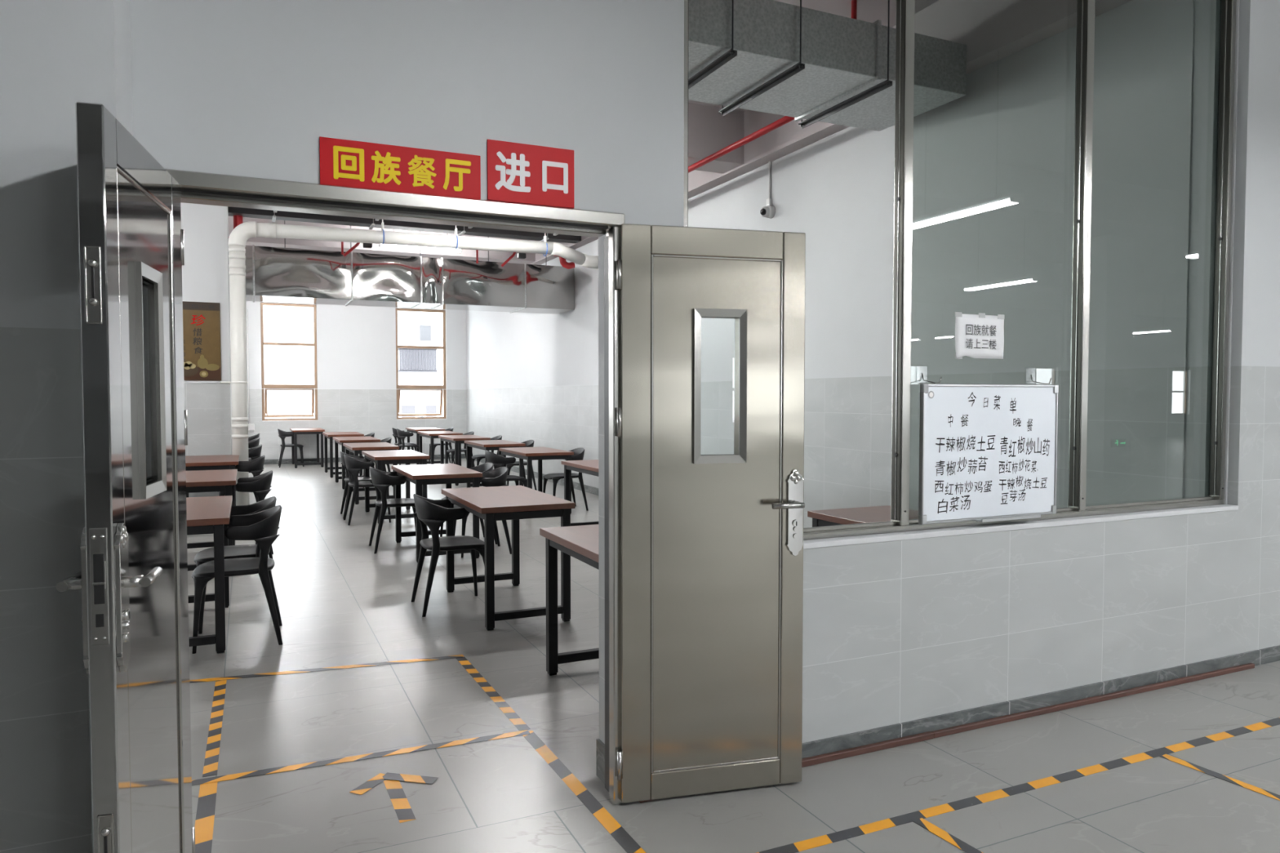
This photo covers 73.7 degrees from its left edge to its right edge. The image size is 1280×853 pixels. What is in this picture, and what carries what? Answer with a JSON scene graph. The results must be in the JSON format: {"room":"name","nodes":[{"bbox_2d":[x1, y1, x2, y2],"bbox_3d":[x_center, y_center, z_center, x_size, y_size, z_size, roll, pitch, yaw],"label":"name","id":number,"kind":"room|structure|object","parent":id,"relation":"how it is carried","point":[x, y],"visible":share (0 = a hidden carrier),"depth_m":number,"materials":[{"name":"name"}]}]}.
{"room":"canteen entrance corridor","nodes":[
{"label":"canteen entrance corridor","id":0,"kind":"room"},
{"bbox_2d":[0,0,133,852],"bbox_3d":[-1.772,-0.747,1.999,0.975,4.250,0.340,-1,2,-25],"label":"wall column","id":1,"kind":"structure","parent":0,"point":[55,55],"depth_m":2.01,"materials":[{"name":"grey paint"}]},
{"bbox_2d":[180,202,231,497],"bbox_3d":[-5.319,-1.039,10.209,0.745,4.250,0.650,-1,2,-25],"label":"wall pillar","id":2,"kind":"structure","parent":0,"point":[205,270],"depth_m":9.98,"materials":[{"name":"grey paint"}]},
{"bbox_2d":[183,382,220,382],"bbox_3d":[-5.320,-0.522,10.226,0.762,0.010,0.670,-1,2,-25],"label":"trim","id":3,"kind":"structure","parent":2,"relation":"attached to","point":[184,382],"depth_m":9.96,"materials":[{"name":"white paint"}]},
{"bbox_2d":[182,301,221,380],"bbox_3d":[-5.159,-0.992,9.916,0.510,0.910,0.016,-1,2,-25],"label":"poster","id":4,"kind":"object","parent":2,"relation":"attached to","point":[201,320],"visible":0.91,"depth_m":9.94,"materials":[{"name":"brown paper"}]},
{"bbox_2d":[245,301,466,459],"bbox_3d":[-9.722,-1.294,17.369,12.900,4.250,0.250,-1,2,-25],"label":"wall","id":5,"kind":"structure","parent":0,"point":[356,345],"depth_m":18.83,"materials":[{"name":"grey paint"}]},
{"bbox_2d":[260,302,443,421],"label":"window","id":6,"kind":"structure","parent":5,"relation":"in","point":[264,387],"depth_m":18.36,"materials":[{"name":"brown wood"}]},
{"bbox_2d":[288,388,424,389],"bbox_3d":[-6.234,-0.830,18.849,4.840,0.010,0.012,-1,2,-25],"label":"trim","id":7,"kind":"structure","parent":5,"relation":"attached to","point":[288,388],"depth_m":18.83,"materials":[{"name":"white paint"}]},
{"bbox_2d":[263,453,466,464],"bbox_3d":[-6.234,0.725,18.904,4.840,0.105,0.012,-1,2,-25],"label":"baseboard","id":8,"kind":"structure","parent":5,"relation":"attached to","point":[463,455],"depth_m":18.45,"materials":[{"name":"grey stone"}]},
{"bbox_2d":[395,307,446,419],"bbox_3d":[-5.039,-1.420,19.567,1.130,2.515,0.330,-1,2,-25],"label":"window","id":9,"kind":"structure","parent":5,"relation":"in","point":[435,388],"depth_m":19.58,"materials":[{"name":"brown wood"}]},
{"bbox_2d":[595,738,604,784],"bbox_3d":[-0.138,1.266,3.212,0.012,0.140,0.115,-1,2,-25],"label":"baseboard","id":10,"kind":"structure","parent":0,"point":[600,745],"depth_m":3.22,"materials":[{"name":"grey stone"}]},
{"bbox_2d":[129,0,1279,743],"bbox_3d":[10.607,-0.961,8.016,42.000,4.250,0.240,-1,2,-25],"label":"wall","id":11,"kind":"structure","parent":0,"point":[901,631],"depth_m":3.38,"materials":[{"name":"grey paint"}]},
{"bbox_2d":[55,102,195,852],"bbox_3d":[-1.216,0.347,2.098,0.175,2.033,0.718,-1,2,-17],"label":"door","id":12,"kind":"structure","parent":11,"relation":"in","point":[132,580],"depth_m":1.93,"materials":[{"name":"silver metal"}]},
{"bbox_2d":[164,168,624,804],"bbox_3d":[-0.738,0.309,2.761,1.450,2.085,0.134,-1,2,-25],"label":"door frame","id":13,"kind":"structure","parent":11,"relation":"attached to","point":[196,188],"depth_m":2.86,"materials":[{"name":"silver metal"}]},
{"bbox_2d":[319,136,480,199],"bbox_3d":[-0.737,-0.800,2.657,0.488,0.143,0.007,-1,2,-25],"label":"wall sign","id":14,"kind":"object","parent":11,"relation":"attached to","point":[343,162],"visible":1,"depth_m":2.65,"materials":[{"name":"red plastic"}]},
{"bbox_2d":[487,138,574,208],"bbox_3d":[-0.359,-0.836,2.830,0.299,0.195,0.007,-1,2,-25],"label":"wall sign","id":15,"kind":"object","parent":11,"relation":"attached to","point":[517,172],"visible":1,"depth_m":2.83,"materials":[{"name":"red plastic"}]},
{"bbox_2d":[617,223,805,803],"bbox_3d":[0.260,0.312,3.083,0.713,2.033,0.175,-1,2,-14],"label":"door","id":16,"kind":"structure","parent":11,"relation":"in","point":[712,545],"depth_m":3.06,"materials":[{"name":"silver metal"}]},
{"bbox_2d":[639,662,1254,803],"bbox_3d":[1.634,1.302,3.803,3.610,0.026,0.024,-1,2,-25],"label":"trim","id":17,"kind":"structure","parent":11,"relation":"attached to","point":[871,748],"depth_m":3.79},
{"bbox_2d":[684,0,1239,549],"bbox_3d":[1.608,-1.087,3.840,3.305,3.100,0.204,-1,2,-25],"label":"window","id":18,"kind":"structure","parent":11,"relation":"in","point":[900,527],"depth_m":4.04,"materials":[{"name":"silver metal"}]},
{"bbox_2d":[921,373,942,383],"bbox_3d":[1.248,-0.224,3.668,0.060,0.078,0.102,-1,2,-25],"label":"hook","id":19,"kind":"object","parent":18,"relation":"attached to","point":[922,373],"visible":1,"depth_m":3.66,"materials":[{"name":"clear plastic"}]},
{"bbox_2d":[955,311,1004,359],"bbox_3d":[1.533,-0.407,3.842,0.298,0.208,0.011,-1,2,-25],"label":"paper note","id":20,"kind":"object","parent":18,"relation":"attached to","point":[980,335],"visible":1,"depth_m":3.84,"materials":[{"name":"white paper"}]},
{"bbox_2d":[918,383,1058,524],"bbox_3d":[1.565,0.113,3.768,0.812,0.603,0.062,-1,2,-25],"label":"whiteboard","id":21,"kind":"object","parent":18,"relation":"on","point":[988,452],"visible":1,"depth_m":3.76,"materials":[{"name":"white plastic"}]},
{"bbox_2d":[975,514,1040,522],"bbox_3d":[1.643,0.407,3.801,0.360,0.014,0.038,-1,2,-25],"label":"tray","id":22,"kind":"object","parent":21,"relation":"on","point":[979,517],"depth_m":3.79,"materials":[{"name":"metal"}]},
{"bbox_2d":[1030,374,1051,384],"bbox_3d":[1.847,-0.233,3.944,0.060,0.078,0.102,-1,2,-25],"label":"hook","id":23,"kind":"object","parent":18,"relation":"attached to","point":[1030,375],"visible":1,"depth_m":3.94,"materials":[{"name":"clear plastic"}]},
{"bbox_2d":[801,645,1279,758],"bbox_3d":[14.168,1.069,9.591,34.275,0.080,0.012,-1,2,-25],"label":"baseboard","id":24,"kind":"structure","parent":11,"relation":"attached to","point":[1269,655],"depth_m":3.87,"materials":[{"name":"grey tile"}]},
{"bbox_2d":[186,457,1279,852],"bbox_3d":[10.605,1.238,8.099,42.600,0.150,34.350,-1,2,-25],"label":"floor","id":25,"kind":"structure","parent":0,"point":[341,602],"depth_m":3.55,"materials":[{"name":"grey tile"}]},
{"bbox_2d":[194,782,217,852],"bbox_3d":[-1.137,1.374,2.147,0.060,0.001,2.360,-1,2,-24],"label":"tape","id":26,"kind":"object","parent":25,"relation":"on","point":[205,815],"visible":1,"depth_m":2.93,"materials":[{"name":"plastic"}]},
{"bbox_2d":[186,495,232,653],"bbox_3d":[-2.838,0.882,5.229,0.610,0.765,1.190,-1,2,-25],"label":"dining table","id":27,"kind":"object","parent":25,"relation":"on","point":[208,514],"visible":0.47,"depth_m":4.80,"materials":[{"name":"brown wood"}]},
{"bbox_2d":[186,469,237,571],"bbox_3d":[-3.804,0.806,7.348,0.610,0.765,1.190,-1,2,-25],"label":"dining table","id":28,"kind":"object","parent":25,"relation":"on","point":[222,480],"visible":0.28,"depth_m":7.01,"materials":[{"name":"brown wood"}]},
{"bbox_2d":[185,454,239,506],"bbox_3d":[-4.733,0.735,9.363,0.610,0.765,1.190,-1,2,-25],"label":"dining table","id":29,"kind":"object","parent":25,"relation":"on","point":[193,463],"visible":0.25,"depth_m":8.93,"materials":[{"name":"brown wood"}]},
{"bbox_2d":[202,680,226,777],"bbox_3d":[-1.889,1.315,3.803,0.050,0.001,1.200,-1,2,-24],"label":"tape","id":30,"kind":"object","parent":25,"relation":"on","point":[211,757],"visible":1,"depth_m":3.69,"materials":[{"name":"plastic"}]},
{"bbox_2d":[193,496,276,567],"bbox_3d":[-2.621,0.861,5.543,0.489,0.785,0.596,-1,2,-24],"label":"dining chair","id":31,"kind":"object","parent":25,"relation":"on","point":[206,555],"visible":0.41,"depth_m":5.58,"materials":[{"name":"black plastic"}]},
{"bbox_2d":[191,505,282,653],"bbox_3d":[-2.394,0.877,5.086,0.489,0.785,0.596,-1,2,-23],"label":"dining chair","id":32,"kind":"object","parent":25,"relation":"on","point":[262,527],"visible":0.96,"depth_m":4.96,"materials":[{"name":"black plastic"}]},
{"bbox_2d":[217,455,265,502],"bbox_3d":[-4.431,0.720,9.496,0.489,0.785,0.596,-1,2,-23],"label":"dining chair","id":33,"kind":"object","parent":25,"relation":"on","point":[255,466],"visible":0.35,"depth_m":9.35,"materials":[{"name":"black plastic"}]},
{"bbox_2d":[248,437,259,461],"bbox_3d":[-6.351,0.571,13.673,0.489,0.785,0.596,-1,2,-26],"label":"dining chair","id":34,"kind":"object","parent":25,"relation":"on","point":[253,443],"visible":0.16,"depth_m":13.56,"materials":[{"name":"black plastic"}]},
{"bbox_2d":[235,470,273,559],"bbox_3d":[-3.497,0.790,7.527,0.489,0.785,0.596,-1,2,-23],"label":"dining chair","id":35,"kind":"object","parent":25,"relation":"on","point":[260,485],"visible":0.47,"depth_m":7.39,"materials":[{"name":"black plastic"}]},
{"bbox_2d":[248,432,260,475],"bbox_3d":[-7.086,0.513,15.316,0.489,0.785,0.596,-1,2,-23],"label":"dining chair","id":36,"kind":"object","parent":25,"relation":"on","point":[256,436],"visible":0.1,"depth_m":15.20,"materials":[{"name":"black plastic"}]},
{"bbox_2d":[248,444,262,472],"bbox_3d":[-5.410,0.644,11.631,0.489,0.785,0.596,-1,2,-24],"label":"dining chair","id":37,"kind":"object","parent":25,"relation":"on","point":[254,453],"visible":0.18,"depth_m":11.51,"materials":[{"name":"black plastic"}]},
{"bbox_2d":[277,428,303,467],"bbox_3d":[-7.204,0.431,17.605,0.489,0.785,0.596,-1,2,-25],"label":"dining chair","id":38,"kind":"object","parent":25,"relation":"on","point":[282,434],"visible":0.94,"depth_m":17.37,"materials":[{"name":"black plastic"}]},
{"bbox_2d":[289,427,324,468],"bbox_3d":[-6.941,0.434,17.798,0.610,0.765,1.190,-1,2,-25],"label":"dining table","id":39,"kind":"object","parent":25,"relation":"on","point":[317,431],"visible":0.98,"depth_m":17.36,"materials":[{"name":"brown wood"}]},
{"bbox_2d":[189,654,462,683],"bbox_3d":[-1.702,1.288,4.522,1.500,0.001,0.048,-1,2,-18],"label":"tape","id":40,"kind":"object","parent":25,"relation":"on","point":[460,655],"visible":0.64,"depth_m":4.53,"materials":[{"name":"plastic"}]},
{"bbox_2d":[322,431,364,477],"bbox_3d":[-5.489,0.506,15.770,0.610,0.765,1.190,-1,2,-25],"label":"dining table","id":41,"kind":"object","parent":25,"relation":"on","point":[330,435],"visible":0.66,"depth_m":15.33,"materials":[{"name":"brown wood"}]},
{"bbox_2d":[340,451,371,519],"bbox_3d":[-3.382,0.689,10.375,0.489,0.785,0.596,-1,2,-23],"label":"dining chair","id":42,"kind":"object","parent":25,"relation":"on","point":[347,479],"visible":0.43,"depth_m":10.48,"materials":[{"name":"black plastic"}]},
{"bbox_2d":[333,435,380,488],"bbox_3d":[-4.627,0.573,13.912,0.610,0.765,1.190,-1,2,-25],"label":"dining table","id":43,"kind":"object","parent":25,"relation":"on","point":[338,440],"visible":0.58,"depth_m":13.72,"materials":[{"name":"brown wood"}]},
{"bbox_2d":[191,729,529,786],"bbox_3d":[-1.177,1.328,3.399,1.507,0.001,0.048,-1,2,-22],"label":"tape","id":44,"kind":"object","parent":25,"relation":"on","point":[287,768],"visible":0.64,"depth_m":3.41,"materials":[{"name":"plastic"}]},
{"bbox_2d":[349,432,374,468],"bbox_3d":[-5.096,0.503,15.572,0.489,0.785,0.596,-1,2,-25],"label":"dining chair","id":45,"kind":"object","parent":25,"relation":"on","point":[372,434],"visible":0.12,"depth_m":15.53,"materials":[{"name":"black plastic"}]},
{"bbox_2d":[343,454,391,525],"bbox_3d":[-3.161,0.707,9.871,0.489,0.785,0.596,-1,2,-25],"label":"dining chair","id":46,"kind":"object","parent":25,"relation":"on","point":[353,465],"visible":0.68,"depth_m":9.64,"materials":[{"name":"black plastic"}]},
{"bbox_2d":[342,442,399,504],"bbox_3d":[-3.801,0.639,12.036,0.610,0.765,1.190,-1,2,-25],"label":"dining table","id":47,"kind":"object","parent":25,"relation":"on","point":[356,448],"visible":0.59,"depth_m":11.60,"materials":[{"name":"brown wood"}]},
{"bbox_2d":[359,436,392,488],"bbox_3d":[-4.259,0.568,13.756,0.489,0.785,0.596,-1,2,-26],"label":"dining chair","id":48,"kind":"object","parent":25,"relation":"on","point":[388,440],"visible":0.11,"depth_m":13.72,"materials":[{"name":"black plastic"}]},
{"bbox_2d":[368,466,415,553],"bbox_3d":[-2.321,0.768,8.146,0.489,0.785,0.596,-1,2,-24],"label":"dining chair","id":49,"kind":"object","parent":25,"relation":"on","point":[381,481],"visible":0.83,"depth_m":7.92,"materials":[{"name":"black plastic"}]},
{"bbox_2d":[349,773,437,822],"bbox_3d":[-0.901,1.339,3.092,0.330,0.003,0.343,0,2,12],"label":"floor arrow","id":50,"kind":"object","parent":25,"relation":"on","point":[403,811],"depth_m":3.16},
{"bbox_2d":[361,449,429,524],"bbox_3d":[-2.950,0.703,10.261,0.610,0.765,1.190,-1,2,-25],"label":"dining table","id":51,"kind":"object","parent":25,"relation":"on","point":[407,457],"visible":0.73,"depth_m":9.83,"materials":[{"name":"brown wood"}]},
{"bbox_2d":[391,427,417,464],"bbox_3d":[-5.000,0.413,18.113,0.489,0.785,0.596,-1,2,-25],"label":"dining chair","id":52,"kind":"object","parent":25,"relation":"on","point":[394,430],"visible":0.46,"depth_m":18.00,"materials":[{"name":"black plastic"}]},
{"bbox_2d":[396,428,419,465],"bbox_3d":[-4.761,0.431,17.596,0.489,0.785,0.596,-1,2,-23],"label":"dining chair","id":53,"kind":"object","parent":25,"relation":"on","point":[402,435],"visible":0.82,"depth_m":17.36,"materials":[{"name":"black plastic"}]},
{"bbox_2d":[405,426,444,464],"bbox_3d":[-4.575,0.421,18.172,0.610,0.765,1.190,-1,2,-25],"label":"dining table","id":54,"kind":"object","parent":25,"relation":"on","point":[415,430],"visible":0.45,"depth_m":17.72,"materials":[{"name":"brown wood"}]},
{"bbox_2d":[391,463,482,563],"bbox_3d":[-1.929,0.782,8.035,0.610,0.765,1.190,-1,2,-25],"label":"dining table","id":55,"kind":"object","parent":25,"relation":"on","point":[447,474],"visible":0.7,"depth_m":7.60,"materials":[{"name":"brown wood"}]},
{"bbox_2d":[417,431,462,466],"bbox_3d":[-3.794,0.492,16.166,0.610,0.765,1.190,-1,2,-25],"label":"dining table","id":56,"kind":"object","parent":25,"relation":"on","point":[430,434],"visible":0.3,"depth_m":15.74,"materials":[{"name":"brown wood"}]},
{"bbox_2d":[428,426,454,463],"bbox_3d":[-4.225,0.411,18.173,0.489,0.785,0.596,-1,2,-24],"label":"dining chair","id":57,"kind":"object","parent":25,"relation":"on","point":[435,444],"visible":0.34,"depth_m":18.19,"materials":[{"name":"black plastic"}]},
{"bbox_2d":[411,493,484,617],"bbox_3d":[-1.306,0.848,5.895,0.489,0.785,0.596,-1,2,-24],"label":"dining chair","id":58,"kind":"object","parent":25,"relation":"on","point":[433,513],"visible":0.91,"depth_m":5.71,"materials":[{"name":"black plastic"}]},
{"bbox_2d":[445,431,475,466],"bbox_3d":[-3.372,0.487,16.035,0.489,0.785,0.596,-1,2,-26],"label":"dining chair","id":59,"kind":"object","parent":25,"relation":"on","point":[472,433],"visible":0.41,"depth_m":16.11,"materials":[{"name":"black plastic"}]},
{"bbox_2d":[438,435,490,485],"bbox_3d":[-2.981,0.553,14.449,0.610,0.765,1.190,-1,2,-25],"label":"dining table","id":60,"kind":"object","parent":25,"relation":"on","point":[456,439],"visible":0.48,"depth_m":14.19,"materials":[{"name":"brown wood"}]},
{"bbox_2d":[440,462,497,544],"bbox_3d":[-1.704,0.757,8.452,0.489,0.785,0.596,-1,2,-25],"label":"dining chair","id":61,"kind":"object","parent":25,"relation":"on","point":[486,467],"visible":0.12,"depth_m":8.63,"materials":[{"name":"black plastic"}]},
{"bbox_2d":[453,466,511,557],"bbox_3d":[-1.479,0.775,7.939,0.489,0.785,0.596,-1,2,-24],"label":"dining chair","id":62,"kind":"object","parent":25,"relation":"on","point":[497,477],"visible":0.32,"depth_m":7.82,"materials":[{"name":"black plastic"}]},
{"bbox_2d":[471,435,502,469],"bbox_3d":[-2.582,0.545,14.418,0.489,0.785,0.596,-1,2,-23],"label":"dining chair","id":63,"kind":"object","parent":25,"relation":"on","point":[478,457],"visible":0.28,"depth_m":14.46,"materials":[{"name":"black plastic"}]},
{"bbox_2d":[455,654,529,731],"bbox_3d":[-0.759,1.299,4.241,0.050,0.001,1.190,-1,2,-26],"label":"tape","id":64,"kind":"object","parent":25,"relation":"on","point":[487,688],"visible":1,"depth_m":4.13,"materials":[{"name":"multicoloured plastic"}]},
{"bbox_2d":[464,440,525,488],"bbox_3d":[-2.177,0.615,12.729,0.610,0.765,1.190,-1,2,-25],"label":"dining table","id":65,"kind":"object","parent":25,"relation":"on","point":[486,445],"visible":0.44,"depth_m":12.31,"materials":[{"name":"brown wood"}]},
{"bbox_2d":[484,450,527,487],"bbox_3d":[-1.661,0.681,10.584,0.489,0.785,0.596,-1,2,-24],"label":"dining chair","id":66,"kind":"object","parent":25,"relation":"on","point":[498,460],"visible":0.58,"depth_m":10.36,"materials":[{"name":"black plastic"}]},
{"bbox_2d":[441,485,575,631],"bbox_3d":[-0.942,0.858,5.904,0.610,0.765,1.190,-1,2,-25],"label":"dining table","id":67,"kind":"object","parent":25,"relation":"on","point":[513,503],"visible":0.99,"depth_m":5.48,"materials":[{"name":"brown wood"}]},
{"bbox_2d":[506,440,537,490],"bbox_3d":[-1.853,0.599,12.883,0.489,0.785,0.596,-1,2,-26],"label":"dining chair","id":68,"kind":"object","parent":25,"relation":"on","point":[530,443],"visible":0.29,"depth_m":12.77,"materials":[{"name":"black plastic"}]},
{"bbox_2d":[498,446,573,513],"bbox_3d":[-1.337,0.681,10.882,0.610,0.765,1.190,-1,2,-25],"label":"dining table","id":69,"kind":"object","parent":25,"relation":"on","point":[530,454],"visible":0.46,"depth_m":10.46,"materials":[{"name":"brown wood"}]},
{"bbox_2d":[542,447,588,511],"bbox_3d":[-0.963,0.670,10.905,0.489,0.785,0.596,-1,2,-24],"label":"dining chair","id":70,"kind":"object","parent":25,"relation":"on","point":[579,453],"visible":0.6,"depth_m":10.79,"materials":[{"name":"black plastic"}]},
{"bbox_2d":[539,524,599,675],"bbox_3d":[0.005,0.925,4.029,0.610,0.765,1.190,-1,2,-25],"label":"dining table","id":71,"kind":"object","parent":25,"relation":"on","point":[581,543],"visible":0.3,"depth_m":4.41,"materials":[{"name":"red wood"}]},
{"bbox_2d":[560,459,598,526],"bbox_3d":[-0.309,0.761,8.627,0.610,0.765,1.190,-1,2,-25],"label":"dining table","id":72,"kind":"object","parent":25,"relation":"on","point":[590,467],"visible":0.17,"depth_m":8.93,"materials":[{"name":"brown wood"}]},
{"bbox_2d":[523,730,645,852],"bbox_3d":[-0.048,1.351,2.785,0.056,0.001,2.011,-1,2,-26],"label":"tape","id":73,"kind":"object","parent":25,"relation":"on","point":[602,815],"visible":1,"depth_m":3.08,"materials":[{"name":"plastic"}]},
{"bbox_2d":[807,505,918,527],"bbox_3d":[1.525,0.901,4.696,0.610,0.765,1.190,-1,2,-25],"label":"dining table","id":74,"kind":"object","parent":25,"relation":"on","point":[826,517],"visible":0.19,"depth_m":4.97,"materials":[{"name":"brown wood"}]},
{"bbox_2d":[912,817,982,852],"bbox_3d":[1.188,1.361,2.474,0.045,0.001,1.012,-1,2,-28],"label":"tape","id":75,"kind":"object","parent":25,"relation":"on","point":[964,846],"visible":1,"depth_m":2.81,"materials":[{"name":"yellow plastic"}]},
{"bbox_2d":[757,717,1279,852],"bbox_3d":[2.795,1.316,3.782,6.200,0.001,0.054,-1,2,-24],"label":"tape","id":76,"kind":"object","parent":25,"relation":"on","point":[833,837],"visible":1,"depth_m":3.13,"materials":[{"name":"plastic"}]},
{"bbox_2d":[1159,754,1279,800],"bbox_3d":[2.348,1.342,3.002,0.046,0.001,1.002,-1,2,-28],"label":"tape","id":77,"kind":"object","parent":25,"relation":"on","point":[1192,766],"visible":1,"depth_m":3.24,"materials":[{"name":"plastic"}]},
{"bbox_2d":[688,0,938,111],"bbox_3d":[-6.278,-3.241,9.517,12.650,0.200,16.760,-1,2,-25],"label":"ceiling","id":78,"kind":"structure","parent":0,"point":[868,11],"depth_m":6.16,"materials":[{"name":"white paint"}]},
{"bbox_2d":[228,215,243,237],"bbox_3d":[-5.682,-2.722,10.482,1.455,0.905,0.110,-1,2,-25],"label":"pipe","id":79,"kind":"object","parent":78,"relation":"hanging from","point":[237,220],"visible":0.02,"depth_m":10.72,"materials":[{"name":"red metal"}]},
{"bbox_2d":[228,216,535,264],"bbox_3d":[-7.535,-2.976,12.065,12.490,0.510,0.400,-1,2,-25],"label":"pipe","id":80,"kind":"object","parent":78,"relation":"attached to","point":[466,254],"depth_m":13.43,"materials":[{"name":"white metal"}]},
{"bbox_2d":[227,206,581,243],"bbox_3d":[-5.669,-2.896,10.394,10.480,0.552,0.320,-1,2,-25],"label":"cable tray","id":81,"kind":"object","parent":78,"relation":"hanging from","point":[245,212],"visible":0.58,"depth_m":11.43,"materials":[{"name":"grey metal"}]},
{"bbox_2d":[244,220,574,314],"bbox_3d":[-5.372,-2.480,11.641,9.226,1.472,0.835,-1,2,-25],"label":"air duct","id":82,"kind":"object","parent":78,"relation":"hanging from","point":[273,274],"visible":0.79,"depth_m":12.17,"materials":[{"name":"silver metal"}]},
{"bbox_2d":[273,210,557,235],"bbox_3d":[-5.409,-2.876,9.831,10.480,0.552,0.320,-1,2,-25],"label":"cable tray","id":83,"kind":"object","parent":78,"relation":"hanging from","point":[376,220],"visible":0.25,"depth_m":10.95,"materials":[{"name":"red metal"}]},
{"bbox_2d":[378,229,462,253],"bbox_3d":[-3.327,-2.976,12.958,1.234,0.575,0.094,-1,2,-25],"label":"lamp","id":84,"kind":"object","parent":78,"relation":"hanging from","point":[442,249],"visible":0.64,"depth_m":12.96,"materials":[{"name":"white"}]},
{"bbox_2d":[688,102,743,173],"bbox_3d":[-4.732,-2.760,5.984,12.490,0.510,0.400,-1,2,-25],"label":"beam","id":85,"kind":"structure","parent":78,"relation":"attached to","point":[709,131],"depth_m":8.29,"materials":[{"name":"white paint"}]},
{"bbox_2d":[688,0,857,173],"bbox_3d":[0.346,-2.799,8.598,0.056,0.618,5.700,-1,2,-25],"label":"pipe","id":86,"kind":"object","parent":78,"relation":"hanging from","point":[785,119],"visible":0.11,"depth_m":7.28,"materials":[{"name":"red metal"}]},
{"bbox_2d":[688,0,966,131],"bbox_3d":[-1.357,-2.564,4.637,7.482,0.805,0.980,-1,2,-25],"label":"air duct","id":87,"kind":"object","parent":78,"relation":"hanging from","point":[771,56],"visible":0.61,"depth_m":5.46,"materials":[{"name":"grey metal"}]},
{"bbox_2d":[529,0,1132,265],"bbox_3d":[-0.606,-2.969,12.141,0.160,0.530,16.760,-1,2,-25],"label":"beam","id":88,"kind":"structure","parent":78,"relation":"attached to","point":[992,31],"depth_m":5.84,"materials":[{"name":"white paint"}]},
{"bbox_2d":[466,0,1220,528],"bbox_3d":[-0.396,-1.111,12.242,0.250,4.250,16.873,-1,2,-25],"label":"wall","id":89,"kind":"structure","parent":0,"point":[993,168],"depth_m":5.77,"materials":[{"name":"grey paint"}]},
{"bbox_2d":[220,219,598,506],"bbox_3d":[-2.636,-1.065,10.922,4.918,4.250,0.488,-1,2,-29],"label":"drain pipe","id":90,"kind":"object","parent":89,"relation":"attached to","point":[238,237],"visible":0.96,"depth_m":9.99,"materials":[{"name":"white plastic"}]},
{"bbox_2d":[246,309,254,432],"bbox_3d":[-4.546,-0.647,9.959,0.067,1.435,0.075,-1,2,-25],"label":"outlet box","id":91,"kind":"object","parent":90,"relation":"attached to","point":[251,426],"visible":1,"depth_m":9.94,"materials":[{"name":"white plastic"}]},
{"bbox_2d":[341,241,575,269],"bbox_3d":[-2.469,-2.312,11.382,3.401,0.298,0.113,-1,2,-25],"label":"pipe","id":92,"kind":"object","parent":90,"relation":"attached to","point":[563,263],"visible":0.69,"depth_m":11.65,"materials":[{"name":"red metal"}]},
{"bbox_2d":[475,458,598,495],"bbox_3d":[-0.538,0.960,12.312,0.012,0.105,16.760,-1,2,-25],"label":"baseboard","id":93,"kind":"structure","parent":89,"relation":"attached to","point":[588,489],"depth_m":13.83,"materials":[{"name":"grey stone"}]},
{"bbox_2d":[760,161,775,217],"bbox_3d":[1.214,-2.389,8.230,0.139,0.742,0.124,-1,2,-25],"label":"security camera","id":94,"kind":"object","parent":89,"relation":"attached to","point":[768,211],"visible":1,"depth_m":8.23,"materials":[{"name":"white plastic"}]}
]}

